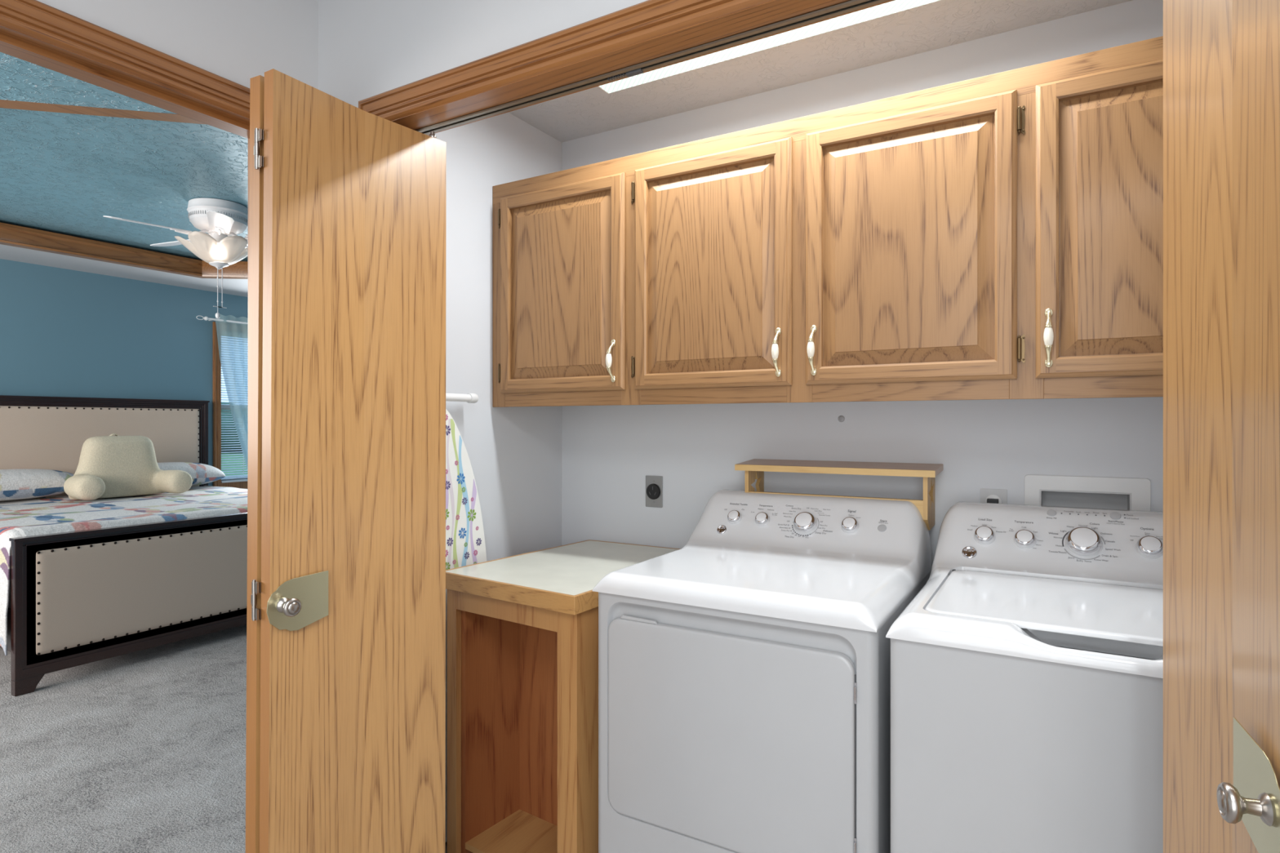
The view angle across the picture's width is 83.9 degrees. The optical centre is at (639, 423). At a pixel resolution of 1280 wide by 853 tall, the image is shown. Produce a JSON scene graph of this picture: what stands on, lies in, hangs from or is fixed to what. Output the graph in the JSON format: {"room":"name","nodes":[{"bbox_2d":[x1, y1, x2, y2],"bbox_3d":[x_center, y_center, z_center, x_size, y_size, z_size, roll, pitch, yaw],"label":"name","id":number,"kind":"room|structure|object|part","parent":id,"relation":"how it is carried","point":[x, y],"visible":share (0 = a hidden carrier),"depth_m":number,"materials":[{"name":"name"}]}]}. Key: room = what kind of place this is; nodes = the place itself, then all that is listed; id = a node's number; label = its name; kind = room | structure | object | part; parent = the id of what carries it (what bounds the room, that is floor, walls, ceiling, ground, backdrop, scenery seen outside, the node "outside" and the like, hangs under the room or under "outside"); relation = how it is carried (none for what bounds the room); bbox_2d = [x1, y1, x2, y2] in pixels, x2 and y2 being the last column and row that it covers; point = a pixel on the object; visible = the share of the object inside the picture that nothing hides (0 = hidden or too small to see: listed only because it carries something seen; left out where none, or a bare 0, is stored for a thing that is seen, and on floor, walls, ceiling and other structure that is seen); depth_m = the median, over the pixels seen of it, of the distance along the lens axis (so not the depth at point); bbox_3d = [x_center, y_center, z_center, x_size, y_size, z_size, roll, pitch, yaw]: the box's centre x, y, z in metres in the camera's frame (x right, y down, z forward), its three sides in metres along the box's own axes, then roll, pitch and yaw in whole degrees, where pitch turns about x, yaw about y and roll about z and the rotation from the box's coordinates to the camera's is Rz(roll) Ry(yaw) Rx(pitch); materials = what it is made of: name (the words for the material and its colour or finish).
{"room":"laundry closet","nodes":[
{"label":"laundry closet","id":0,"kind":"room"},
{"bbox_2d":[0,107,248,261],"bbox_3d":[-2.677,-1.340,3.614,4.795,0.060,6.300,0,0,31],"label":"ceiling","id":1,"kind":"structure","parent":0,"point":[60,173],"depth_m":3.73,"materials":[{"name":"blue paint"}]},
{"bbox_2d":[102,197,248,318],"bbox_3d":[-2.568,-0.968,4.279,1.070,0.682,1.076,0,0,31],"label":"ceiling fan","id":2,"kind":"object","parent":1,"relation":"hanging from","point":[223,220],"visible":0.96,"depth_m":4.17,"materials":[{"name":"white metal"}]},
{"bbox_3d":[-2.769,-1.121,4.008,0.130,0.031,0.405,0,0,41],"label":"blade","id":3,"kind":"part","parent":2,"relation":"part of","materials":[{"name":"white ceramic"}]},
{"bbox_3d":[-2.868,-1.121,4.423,0.405,0.031,0.130,0,0,23],"label":"blade","id":4,"kind":"part","parent":2,"relation":"part of","materials":[{"name":"white ceramic"}]},
{"bbox_3d":[-2.533,-1.028,4.284,0.450,0.139,0.409,0,0,31],"label":"lamp shade","id":5,"kind":"part","parent":2,"relation":"part of","materials":[{"name":"white glass"}]},
{"bbox_3d":[-2.531,-0.783,4.269,0.026,0.313,0.052,0,0,31],"label":"pull chain","id":6,"kind":"part","parent":2,"relation":"part of","materials":[{"name":"white metal"}]},
{"bbox_3d":[-2.344,-1.121,3.975,0.130,0.031,0.405,0,0,-31],"label":"blade","id":7,"kind":"part","parent":2,"relation":"part of","materials":[{"name":"white ceramic"}]},
{"bbox_3d":[-2.518,-0.818,4.291,0.010,0.244,0.052,0,0,31],"label":"pull chain","id":8,"kind":"part","parent":2,"relation":"part of","materials":[{"name":"white metal"}]},
{"bbox_2d":[0,258,248,486],"bbox_3d":[-4.707,-0.045,4.813,0.120,2.750,6.300,0,0,31],"label":"wall","id":9,"kind":"structure","parent":0,"point":[64,332],"depth_m":5.57,"materials":[{"name":"teal paint"}]},
{"bbox_2d":[195,313,248,471],"bbox_3d":[-3.509,-0.246,6.618,0.103,1.433,1.213,0,0,31],"label":"curtain","id":10,"kind":"object","parent":9,"relation":"hanging from","point":[232,331],"visible":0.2,"depth_m":6.38,"materials":[{"name":"teal fabric"}]},
{"bbox_3d":[-3.510,-0.905,6.618,0.102,0.036,1.213,0,0,31],"label":"rod","id":11,"kind":"part","parent":10,"relation":"part of","materials":[{"name":"white metal"}]},
{"bbox_3d":[-3.460,-0.246,6.638,0.038,1.433,0.990,0,0,31],"label":"sheer panel","id":12,"kind":"part","parent":10,"relation":"part of","materials":[{"name":"teal"}]},
{"bbox_2d":[213,321,248,488],"bbox_3d":[-3.548,-0.147,6.715,0.120,1.495,0.975,0,0,31],"label":"window","id":13,"kind":"structure","parent":9,"relation":"in","point":[242,483],"depth_m":6.33,"materials":[{"name":"brown wood"}]},
{"bbox_2d":[221,368,247,479],"bbox_3d":[-3.548,-0.162,6.715,0.035,1.332,0.839,0,0,31],"label":"window blind","id":14,"kind":"object","parent":13,"relation":"attached to","point":[243,459],"visible":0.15,"depth_m":6.44,"materials":[{"name":"white plastic"}]},
{"bbox_3d":[-3.531,0.522,6.705,0.080,0.015,0.843,0,0,31],"label":"sill","id":15,"kind":"part","parent":13,"relation":"part of","materials":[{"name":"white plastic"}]},
{"bbox_3d":[-3.582,-0.150,6.736,0.040,1.360,0.845,0,0,31],"label":"sash","id":16,"kind":"part","parent":13,"relation":"part of","materials":[{"name":"clear glass"}]},
{"bbox_3d":[-3.582,-0.150,6.736,0.004,1.300,0.777,0,0,31],"label":"pane","id":17,"kind":"part","parent":13,"relation":"part of","materials":[{"name":"clear glass"}]},
{"bbox_2d":[0,52,248,297],"bbox_3d":[-2.634,-1.168,3.588,4.695,0.024,6.300,0,0,31],"label":"ceiling","id":18,"kind":"structure","parent":0,"point":[20,80],"depth_m":2.58,"materials":[{"name":"paint"}]},
{"bbox_2d":[0,99,248,279],"bbox_3d":[-2.530,-1.224,3.916,3.440,0.138,2.730,0,0,31],"label":"trim","id":19,"kind":"structure","parent":18,"relation":"attached to","point":[11,235],"depth_m":4.89,"materials":[{"name":"brown wood"}]},
{"bbox_2d":[36,0,318,88],"bbox_3d":[-1.492,0.070,0.792,0.115,2.520,2.446,0,0,31],"label":"wall","id":20,"kind":"structure","parent":0,"point":[236,41],"depth_m":1.61,"materials":[{"name":"white paint"}]},
{"bbox_2d":[0,0,249,337],"bbox_3d":[-1.109,0.279,1.422,0.136,2.103,0.894,0,0,31],"label":"door frame","id":21,"kind":"structure","parent":20,"relation":"attached to","point":[35,32],"depth_m":1.44,"materials":[{"name":"brown wood"}]},
{"bbox_3d":[-1.059,-0.742,1.392,0.020,0.062,0.894,0,0,31],"label":"head casing","id":22,"kind":"part","parent":21,"relation":"part of","materials":[{"name":"brown wood"}]},
{"bbox_2d":[0,624,447,852],"bbox_3d":[-1.349,1.355,2.829,8.000,0.050,6.300,0,0,31],"label":"floor","id":23,"kind":"structure","parent":0,"point":[143,751],"depth_m":2.89,"materials":[{"name":"grey carpet"}]},
{"bbox_2d":[0,395,247,696],"bbox_3d":[-3.412,0.568,4.830,2.058,1.525,1.989,0,0,31],"label":"bed","id":24,"kind":"object","parent":23,"relation":"on","point":[78,597],"visible":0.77,"depth_m":4.05,"materials":[{"name":"beige fabric"}]},
{"bbox_3d":[-3.896,1.030,3.997,1.925,0.200,0.025,0,0,31],"label":"rail","id":25,"kind":"part","parent":24,"relation":"part of","materials":[{"name":"brown wood"}]},
{"bbox_2d":[8,569,10,608],"bbox_3d":[-3.404,0.807,4.825,1.910,0.445,1.887,0,0,31],"label":"mattress","id":26,"kind":"object","parent":24,"relation":"on","point":[9,603],"visible":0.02,"depth_m":3.60,"materials":[{"name":"white fabric"}]},
{"bbox_2d":[0,485,247,655],"bbox_3d":[-3.399,0.831,4.822,1.902,0.604,2.085,0,0,31],"label":"quilt","id":27,"kind":"object","parent":26,"relation":"on","point":[37,516],"visible":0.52,"depth_m":4.31,"materials":[{"name":"multicoloured fabric"}]},
{"bbox_2d":[0,468,74,501],"bbox_3d":[-4.324,0.418,4.801,0.278,0.206,0.930,0,0,31],"label":"pillow","id":28,"kind":"object","parent":27,"relation":"on","point":[24,483],"visible":0.88,"depth_m":4.86,"materials":[{"name":"fabric"}]},
{"bbox_2d":[63,433,192,500],"bbox_3d":[-3.701,0.303,5.134,0.404,0.454,0.741,0,0,31],"label":"pillow","id":29,"kind":"object","parent":27,"relation":"on","point":[109,466],"visible":1,"depth_m":5.12,"materials":[{"name":"beige fabric"}]},
{"bbox_2d":[157,462,226,486],"bbox_3d":[-3.818,0.418,5.658,0.278,0.206,0.940,0,0,31],"label":"pillow","id":30,"kind":"object","parent":27,"relation":"on","point":[201,473],"visible":0.34,"depth_m":5.80,"materials":[{"name":"fabric"}]},
{"bbox_3d":[-4.257,0.379,5.330,0.048,1.002,1.833,0,0,31],"label":"upholstered panel","id":31,"kind":"part","parent":24,"relation":"part of","materials":[{"name":"beige fabric"}]},
{"bbox_3d":[-4.266,0.568,5.335,0.073,1.525,1.989,0,0,31],"label":"headboard","id":32,"kind":"part","parent":24,"relation":"part of","materials":[{"name":"beige fabric"}]},
{"bbox_3d":[-2.553,0.946,4.323,0.063,0.768,1.989,0,0,31],"label":"footboard","id":33,"kind":"part","parent":24,"relation":"part of","materials":[{"name":"beige fabric"}]},
{"bbox_3d":[-2.548,0.895,4.320,0.048,0.524,1.817,0,0,31],"label":"upholstered panel","id":34,"kind":"part","parent":24,"relation":"part of","materials":[{"name":"beige fabric"}]},
{"bbox_2d":[444,393,486,842],"bbox_3d":[-0.637,0.602,2.179,0.059,1.397,0.465,0,0,31],"label":"ironing board","id":35,"kind":"object","parent":23,"relation":"on","point":[465,545],"visible":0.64,"depth_m":2.26,"materials":[{"name":"fabric"}]},
{"bbox_3d":[-0.657,0.593,2.148,0.055,1.373,0.370,0,0,31],"label":"leg frame","id":36,"kind":"part","parent":35,"relation":"part of","materials":[{"name":"white metal"}]},
{"bbox_2d":[445,539,680,852],"bbox_3d":[-0.168,0.887,2.288,0.537,0.886,0.760,0,0,35],"label":"base cabinet","id":37,"kind":"object","parent":23,"relation":"on","point":[522,629],"visible":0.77,"depth_m":2.14,"materials":[{"name":"brown wood"}]},
{"bbox_3d":[-0.343,0.911,2.391,0.018,0.838,0.641,0,0,35],"label":"panel","id":38,"kind":"part","parent":37,"relation":"part of","materials":[{"name":"brown wood"}]},
{"bbox_3d":[-0.378,0.523,2.011,0.402,0.062,0.019,0,0,35],"label":"rail","id":39,"kind":"part","parent":37,"relation":"part of","materials":[{"name":"brown wood"}]},
{"bbox_2d":[465,809,557,852],"bbox_3d":[-0.279,1.261,2.091,0.434,0.018,0.226,0,0,35],"label":"shelf","id":40,"kind":"object","parent":37,"relation":"attached to","point":[515,831],"depth_m":2.16,"materials":[{"name":"brown wood"}]},
{"bbox_3d":[-0.208,0.901,2.191,0.434,0.818,0.018,0,0,35],"label":"panel","id":41,"kind":"part","parent":37,"relation":"part of","materials":[{"name":"brown wood"}]},
{"bbox_3d":[0.037,0.911,2.145,0.018,0.838,0.681,0,0,35],"label":"panel","id":42,"kind":"part","parent":37,"relation":"part of","materials":[{"name":"brown wood"}]},
{"bbox_2d":[592,489,931,852],"bbox_3d":[0.358,0.774,1.915,0.693,1.110,0.706,0,0,31],"label":"dryer","id":43,"kind":"object","parent":23,"relation":"on","point":[744,667],"visible":0.98,"depth_m":1.64,"materials":[{"name":"white metal"}]},
{"bbox_3d":[0.183,0.722,1.623,0.604,0.481,0.018,0,0,31],"label":"door","id":44,"kind":"part","parent":43,"relation":"part of","materials":[{"name":"white metal"}]},
{"bbox_2d":[592,489,931,632],"bbox_3d":[0.358,0.320,1.915,0.693,0.203,0.706,0,0,31],"label":"dryer top","id":45,"kind":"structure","parent":43,"relation":"attached to","point":[858,580],"depth_m":1.88,"materials":[{"name":"white metal"}]},
{"bbox_2d":[885,501,1163,852],"bbox_3d":[0.966,0.774,1.541,0.688,1.110,0.732,0,0,31],"label":"washing machine","id":46,"kind":"object","parent":23,"relation":"on","point":[1027,665],"visible":0.8,"depth_m":1.34,"materials":[{"name":"white metal"}]},
{"bbox_2d":[885,501,1163,678],"bbox_3d":[0.966,0.324,1.541,0.688,0.212,0.732,0,0,31],"label":"washing machine top","id":47,"kind":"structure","parent":46,"relation":"attached to","point":[1128,567],"depth_m":1.69,"materials":[{"name":"white metal"}]},
{"bbox_3d":[0.925,0.377,1.471,0.568,0.011,0.462,0,0,31],"label":"lid","id":48,"kind":"part","parent":46,"relation":"part of","materials":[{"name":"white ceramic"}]},
{"bbox_2d":[318,0,648,107],"bbox_3d":[0.417,0.070,1.143,3.045,2.520,0.100,0,0,31],"label":"wall","id":49,"kind":"structure","parent":0,"point":[367,48],"depth_m":1.63,"materials":[{"name":"white paint"}]},
{"bbox_2d":[245,68,446,852],"bbox_3d":[-0.625,0.311,1.562,0.129,2.014,0.438,0,0,31],"label":"door","id":50,"kind":"structure","parent":49,"relation":"in","point":[345,740],"depth_m":1.51,"materials":[{"name":"brown wood"}]},
{"bbox_3d":[-0.681,0.355,1.379,0.041,0.036,0.036,0,0,31],"label":"knob","id":51,"kind":"part","parent":50,"relation":"part of","materials":[{"name":"silver metal"}]},
{"bbox_2d":[358,0,894,135],"bbox_3d":[0.149,0.279,1.290,1.849,2.103,0.122,0,0,31],"label":"door frame","id":52,"kind":"structure","parent":49,"relation":"attached to","point":[650,35],"depth_m":1.40,"materials":[{"name":"brown wood"}]},
{"bbox_3d":[-0.646,0.279,1.701,0.062,2.103,0.020,0,0,31],"label":"casing","id":53,"kind":"part","parent":52,"relation":"part of","materials":[{"name":"brown wood"}]},
{"bbox_3d":[0.123,-0.742,1.246,1.849,0.062,0.020,0,0,31],"label":"head casing","id":54,"kind":"part","parent":52,"relation":"part of","materials":[{"name":"brown wood"}]},
{"bbox_2d":[1163,0,1279,852],"bbox_3d":[0.715,0.319,0.773,0.195,1.998,0.441,0,0,31],"label":"door","id":55,"kind":"structure","parent":49,"relation":"in","point":[1221,58],"depth_m":0.83,"materials":[{"name":"brown wood"}]},
{"bbox_3d":[0.577,0.365,0.679,0.042,0.036,0.036,0,0,31],"label":"knob","id":56,"kind":"part","parent":55,"relation":"part of","materials":[{"name":"silver metal"}]},
{"bbox_2d":[435,112,561,561],"bbox_3d":[-0.595,0.070,2.450,0.120,2.520,1.121,0,0,31],"label":"wall","id":57,"kind":"structure","parent":0,"point":[514,453],"depth_m":2.46,"materials":[{"name":"white paint"}]},
{"bbox_2d":[508,0,1132,142],"bbox_3d":[0.438,-1.150,1.840,2.318,0.080,1.121,0,0,31],"label":"ceiling","id":58,"kind":"structure","parent":0,"point":[940,24],"depth_m":2.19,"materials":[{"name":"white paint"}]},
{"bbox_2d":[598,0,939,93],"bbox_3d":[0.359,-1.078,1.844,1.218,0.064,0.260,0,0,31],"label":"ceiling light","id":59,"kind":"object","parent":58,"relation":"attached to","point":[896,6],"visible":0.23,"depth_m":1.96,"materials":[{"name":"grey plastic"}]},
{"bbox_2d":[561,0,1163,567],"bbox_3d":[0.697,0.070,2.279,2.318,2.520,0.100,0,0,31],"label":"wall","id":60,"kind":"structure","parent":0,"point":[608,452],"depth_m":2.25,"materials":[{"name":"white paint"}]},
{"bbox_2d":[645,475,662,507],"bbox_3d":[0.049,0.249,2.595,0.070,0.114,0.015,0,0,31],"label":"dryer outlet","id":61,"kind":"object","parent":60,"relation":"attached to","point":[654,484],"visible":1,"depth_m":2.59,"materials":[{"name":"metal"}]},
{"bbox_2d":[646,484,660,499],"bbox_3d":[0.048,0.249,2.594,0.057,0.057,0.008,0,0,31],"label":"socket","id":62,"kind":"object","parent":61,"relation":"attached to","point":[653,491],"depth_m":2.59,"materials":[{"name":"black plastic"}]},
{"bbox_2d":[492,35,1163,407],"bbox_3d":[0.519,-0.439,2.059,2.194,0.767,0.456,0,0,31],"label":"upper cabinet","id":63,"kind":"object","parent":60,"relation":"attached to","point":[999,235],"visible":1,"depth_m":1.81,"materials":[{"name":"brown wood"}]},
{"bbox_3d":[-0.264,-0.437,2.311,0.411,0.580,0.014,0,0,31],"label":"door panel","id":64,"kind":"part","parent":63,"relation":"part of","materials":[{"name":"brown wood"}]},
{"bbox_3d":[-0.263,-0.437,2.312,0.499,0.668,0.019,0,0,31],"label":"door frame","id":65,"kind":"part","parent":63,"relation":"part of","materials":[{"name":"brown wood"}]},
{"bbox_3d":[-0.255,-0.086,2.330,0.470,0.059,0.019,0,0,31],"label":"rail","id":66,"kind":"part","parent":63,"relation":"part of","materials":[{"name":"brown wood"}]},
{"bbox_3d":[-0.090,-0.192,2.177,0.020,0.133,0.040,0,0,31],"label":"pull handle","id":67,"kind":"part","parent":63,"relation":"part of","materials":[{"name":"white ceramic"}]},
{"bbox_3d":[0.194,-0.437,2.040,0.404,0.580,0.014,0,0,31],"label":"door panel","id":68,"kind":"part","parent":63,"relation":"part of","materials":[{"name":"brown wood"}]},
{"bbox_3d":[0.195,-0.437,2.041,0.492,0.668,0.019,0,0,31],"label":"door frame","id":69,"kind":"part","parent":63,"relation":"part of","materials":[{"name":"brown wood"}]},
{"bbox_3d":[0.205,-0.086,2.058,0.460,0.059,0.019,0,0,31],"label":"rail","id":70,"kind":"part","parent":63,"relation":"part of","materials":[{"name":"brown wood"}]},
{"bbox_3d":[0.365,-0.192,1.908,0.020,0.133,0.040,0,0,31],"label":"pull handle","id":71,"kind":"part","parent":63,"relation":"part of","materials":[{"name":"white ceramic"}]},
{"bbox_3d":[0.449,-0.192,1.859,0.020,0.133,0.040,0,0,31],"label":"pull handle","id":72,"kind":"part","parent":63,"relation":"part of","materials":[{"name":"white ceramic"}]},
{"bbox_3d":[0.438,-0.791,1.921,2.192,0.064,0.019,0,0,31],"label":"rail","id":73,"kind":"part","parent":63,"relation":"part of","materials":[{"name":"brown wood"}]},
{"bbox_3d":[0.654,-0.437,1.768,0.410,0.580,0.014,0,0,31],"label":"door panel","id":74,"kind":"part","parent":63,"relation":"part of","materials":[{"name":"brown wood"}]},
{"bbox_3d":[0.665,-0.086,1.787,0.467,0.059,0.019,0,0,31],"label":"rail","id":75,"kind":"part","parent":63,"relation":"part of","materials":[{"name":"brown wood"}]},
{"bbox_3d":[0.655,-0.437,1.769,0.498,0.668,0.019,0,0,31],"label":"door frame","id":76,"kind":"part","parent":63,"relation":"part of","materials":[{"name":"brown wood"}]},
{"bbox_3d":[0.910,-0.192,1.586,0.020,0.133,0.040,0,0,31],"label":"pull handle","id":77,"kind":"part","parent":63,"relation":"part of","materials":[{"name":"white ceramic"}]},
{"bbox_3d":[1.117,-0.437,1.496,0.499,0.668,0.019,0,0,31],"label":"door frame","id":78,"kind":"part","parent":63,"relation":"part of","materials":[{"name":"brown wood"}]},
{"bbox_3d":[1.128,-0.086,1.513,0.470,0.059,0.019,0,0,31],"label":"rail","id":79,"kind":"part","parent":63,"relation":"part of","materials":[{"name":"brown wood"}]},
{"bbox_3d":[1.116,-0.437,1.495,0.411,0.580,0.014,0,0,31],"label":"door panel","id":80,"kind":"part","parent":63,"relation":"part of","materials":[{"name":"brown wood"}]},
{"bbox_2d":[734,458,943,530],"bbox_3d":[0.599,0.213,2.185,0.595,0.186,0.162,0,0,31],"label":"wall shelf","id":81,"kind":"object","parent":60,"relation":"attached to","point":[754,468],"visible":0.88,"depth_m":2.11,"materials":[{"name":"brown wood"}]},
{"bbox_3d":[0.375,0.223,2.330,0.012,0.167,0.138,0,0,31],"label":"panel","id":82,"kind":"part","parent":81,"relation":"part of","materials":[{"name":"brown wood"}]},
{"bbox_3d":[0.575,0.243,2.142,0.523,0.052,0.012,0,0,31],"label":"rail","id":83,"kind":"part","parent":81,"relation":"part of","materials":[{"name":"brown wood"}]},
{"bbox_3d":[0.836,0.223,2.058,0.012,0.167,0.138,0,0,31],"label":"panel","id":84,"kind":"part","parent":81,"relation":"part of","materials":[{"name":"brown wood"}]},
{"bbox_2d":[837,415,844,422],"bbox_3d":[0.636,-0.014,2.253,0.021,0.021,0.006,0,0,31],"label":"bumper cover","id":85,"kind":"object","parent":60,"relation":"attached to","point":[841,419],"visible":1,"depth_m":2.25,"materials":[{"name":"white plastic"}]},
{"bbox_2d":[980,488,1007,503],"bbox_3d":[0.998,0.284,2.014,0.069,0.192,0.050,0,0,31],"label":"outlet","id":86,"kind":"object","parent":60,"relation":"attached to","point":[987,495],"visible":0.33,"depth_m":2.03,"materials":[{"name":"white plastic"}]},
{"bbox_2d":[1024,475,1151,511],"bbox_3d":[1.220,0.257,1.953,0.288,0.226,0.081,0,0,31],"label":"box","id":87,"kind":"object","parent":60,"relation":"attached to","point":[1092,492],"visible":0.29,"depth_m":1.94,"materials":[{"name":"white plastic"}]}
]}

